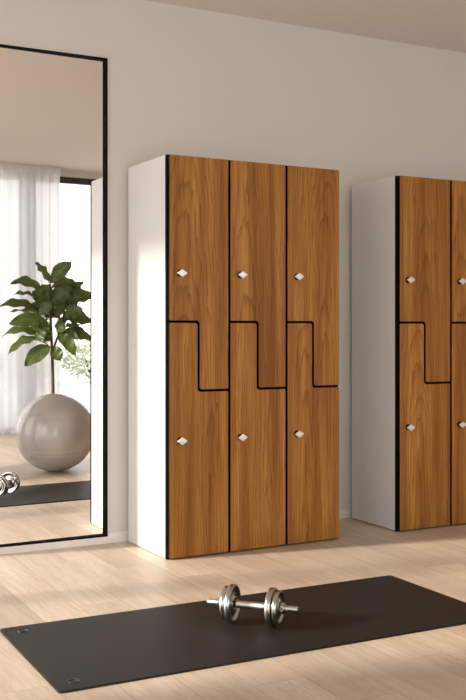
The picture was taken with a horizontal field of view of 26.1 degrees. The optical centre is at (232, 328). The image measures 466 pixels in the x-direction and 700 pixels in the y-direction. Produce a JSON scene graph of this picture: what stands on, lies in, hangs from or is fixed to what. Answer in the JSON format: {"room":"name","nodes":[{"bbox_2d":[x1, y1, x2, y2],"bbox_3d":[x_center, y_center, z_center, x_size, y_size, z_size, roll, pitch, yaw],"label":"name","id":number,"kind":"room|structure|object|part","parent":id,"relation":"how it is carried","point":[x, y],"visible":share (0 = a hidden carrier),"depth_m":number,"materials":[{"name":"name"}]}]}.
{"room":"changing room","nodes":[
{"label":"changing room","id":0,"kind":"room"},
{"bbox_2d":[0,0,465,532],"bbox_3d":[0.776,-0.280,5.471,4.740,2.560,0.120,0,0,-28],"label":"wall","id":1,"kind":"structure","parent":0,"point":[184,81],"depth_m":5.04,"materials":[{"name":"white paint"}]},
{"bbox_2d":[0,44,107,546],"bbox_3d":[-0.910,-0.146,4.546,0.704,2.228,0.061,0,0,-28],"label":"wall mirror","id":2,"kind":"object","parent":1,"relation":"attached to","point":[54,104],"visible":1,"depth_m":4.58,"materials":[{"name":"black mirror"}]},
{"bbox_2d":[0,508,351,554],"bbox_3d":[0.806,0.976,5.414,4.740,0.048,0.009,0,0,-28],"label":"baseboard","id":3,"kind":"structure","parent":1,"relation":"attached to","point":[121,536],"depth_m":4.61,"materials":[{"name":"white wood"}]},
{"bbox_2d":[0,518,465,699],"bbox_3d":[0.642,1.050,3.403,7.200,0.100,6.870,0,0,-28],"label":"floor","id":4,"kind":"structure","parent":0,"point":[42,586],"depth_m":3.72,"materials":[{"name":"brown wood"}]},
{"bbox_2d":[0,575,465,693],"bbox_3d":[0.080,0.996,3.401,1.585,0.009,0.652,0,0,-27],"label":"exercise mat","id":5,"kind":"object","parent":4,"relation":"on","point":[83,653],"visible":1,"depth_m":3.29,"materials":[{"name":"black rubber"}]},
{"bbox_2d":[207,584,298,626],"bbox_3d":[0.064,0.926,3.364,0.318,0.128,0.128,0,0,19],"label":"dumbbell","id":6,"kind":"object","parent":5,"relation":"on","point":[229,603],"visible":1,"depth_m":3.34,"materials":[{"name":"silver metal"}]},
{"bbox_3d":[-0.021,0.926,3.393,0.018,0.114,0.114,0,0,19],"label":"weight plate","id":7,"kind":"part","parent":6,"relation":"part of","materials":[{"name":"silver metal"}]},
{"bbox_3d":[-0.002,0.926,3.387,0.020,0.128,0.128,0,0,19],"label":"weight plate","id":8,"kind":"part","parent":6,"relation":"part of","materials":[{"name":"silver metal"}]},
{"bbox_3d":[0.064,0.926,3.364,0.318,0.029,0.029,0,0,19],"label":"handle","id":9,"kind":"part","parent":6,"relation":"part of","materials":[{"name":"silver metal"}]},
{"bbox_3d":[0.130,0.926,3.342,0.020,0.128,0.128,0,0,19],"label":"weight plate","id":10,"kind":"part","parent":6,"relation":"part of","materials":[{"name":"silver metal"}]},
{"bbox_3d":[0.149,0.926,3.335,0.018,0.114,0.114,0,0,19],"label":"weight plate","id":11,"kind":"part","parent":6,"relation":"part of","materials":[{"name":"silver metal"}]},
{"bbox_2d":[128,154,338,559],"bbox_3d":[0.016,0.123,4.725,0.904,1.753,0.460,0,0,-29],"label":"tall cabinet","id":12,"kind":"object","parent":4,"relation":"on","point":[233,265],"visible":1,"depth_m":4.52,"materials":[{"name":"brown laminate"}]},
{"bbox_3d":[-0.223,0.486,4.343,0.050,0.034,0.027,0,0,-29],"label":"knob","id":13,"kind":"part","parent":12,"relation":"part of","materials":[{"name":"white metal"}]},
{"bbox_3d":[-0.223,-0.240,4.343,0.050,0.034,0.027,0,0,-29],"label":"knob","id":14,"kind":"part","parent":12,"relation":"part of","materials":[{"name":"white metal"}]},
{"bbox_3d":[-0.152,0.484,4.408,0.290,1.018,0.018,0,0,-29],"label":"door","id":15,"kind":"part","parent":12,"relation":"part of","materials":[{"name":"brown wood"}]},
{"bbox_3d":[-0.152,-0.242,4.408,0.290,1.018,0.018,0,0,-29],"label":"door","id":16,"kind":"part","parent":12,"relation":"part of","materials":[{"name":"brown wood"}]},
{"bbox_3d":[0.040,-0.240,4.490,0.050,0.034,0.027,0,0,-29],"label":"knob","id":17,"kind":"part","parent":12,"relation":"part of","materials":[{"name":"white metal"}]},
{"bbox_3d":[0.040,0.486,4.490,0.050,0.034,0.027,0,0,-29],"label":"knob","id":18,"kind":"part","parent":12,"relation":"part of","materials":[{"name":"white metal"}]},
{"bbox_3d":[0.111,0.484,4.555,0.290,1.018,0.018,0,0,-29],"label":"door","id":19,"kind":"part","parent":12,"relation":"part of","materials":[{"name":"brown wood"}]},
{"bbox_3d":[0.111,-0.242,4.555,0.290,1.018,0.018,0,0,-29],"label":"door","id":20,"kind":"part","parent":12,"relation":"part of","materials":[{"name":"brown wood"}]},
{"bbox_3d":[0.302,0.486,4.637,0.050,0.034,0.027,0,0,-29],"label":"knob","id":21,"kind":"part","parent":12,"relation":"part of","materials":[{"name":"white metal"}]},
{"bbox_3d":[0.302,-0.240,4.637,0.050,0.034,0.027,0,0,-29],"label":"knob","id":22,"kind":"part","parent":12,"relation":"part of","materials":[{"name":"white metal"}]},
{"bbox_3d":[0.373,0.484,4.702,0.290,1.018,0.018,0,0,-29],"label":"door","id":23,"kind":"part","parent":12,"relation":"part of","materials":[{"name":"brown wood"}]},
{"bbox_3d":[0.373,-0.242,4.702,0.290,1.018,0.018,0,0,-29],"label":"door","id":24,"kind":"part","parent":12,"relation":"part of","materials":[{"name":"brown wood"}]},
{"bbox_2d":[352,176,465,530],"bbox_3d":[1.159,0.123,5.324,0.979,1.753,0.436,0,0,-28],"label":"tall cabinet","id":25,"kind":"object","parent":4,"relation":"on","point":[409,233],"visible":1,"depth_m":5.05,"materials":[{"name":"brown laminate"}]},
{"bbox_3d":[0.870,0.486,4.942,0.050,0.034,0.027,0,0,-28],"label":"knob","id":26,"kind":"part","parent":25,"relation":"part of","materials":[{"name":"white metal"}]},
{"bbox_3d":[0.870,-0.240,4.942,0.050,0.034,0.027,0,0,-28],"label":"knob","id":27,"kind":"part","parent":25,"relation":"part of","materials":[{"name":"white metal"}]},
{"bbox_3d":[0.954,0.484,5.011,0.315,1.018,0.018,0,0,-28],"label":"door","id":28,"kind":"part","parent":25,"relation":"part of","materials":[{"name":"brown wood"}]},
{"bbox_3d":[0.954,-0.242,5.011,0.315,1.018,0.018,0,0,-28],"label":"door","id":29,"kind":"part","parent":25,"relation":"part of","materials":[{"name":"brown wood"}]},
{"bbox_3d":[1.235,0.122,5.178,0.978,1.751,0.016,0,0,-28],"label":"frame","id":30,"kind":"part","parent":25,"relation":"part of","materials":[{"name":"black wood"}]},
{"bbox_3d":[1.243,0.484,5.163,0.315,1.018,0.018,0,0,-28],"label":"door","id":31,"kind":"part","parent":25,"relation":"part of","materials":[{"name":"brown wood"}]},
{"bbox_3d":[1.243,-0.242,5.163,0.315,1.018,0.018,0,0,-28],"label":"door","id":32,"kind":"part","parent":25,"relation":"part of","materials":[{"name":"brown wood"}]},
{"bbox_3d":[1.159,0.486,5.094,0.050,0.034,0.027,0,0,-28],"label":"knob","id":33,"kind":"part","parent":25,"relation":"part of","materials":[{"name":"white metal"}]},
{"bbox_3d":[1.159,-0.240,5.094,0.050,0.034,0.027,0,0,-28],"label":"knob","id":34,"kind":"part","parent":25,"relation":"part of","materials":[{"name":"white metal"}]},
{"bbox_2d":[145,0,465,52],"bbox_3d":[0.642,-1.620,3.403,7.200,0.120,6.870,0,0,-28],"label":"ceiling","id":35,"kind":"structure","parent":0,"point":[440,24],"depth_m":4.99,"materials":[{"name":"paint"}]}
]}

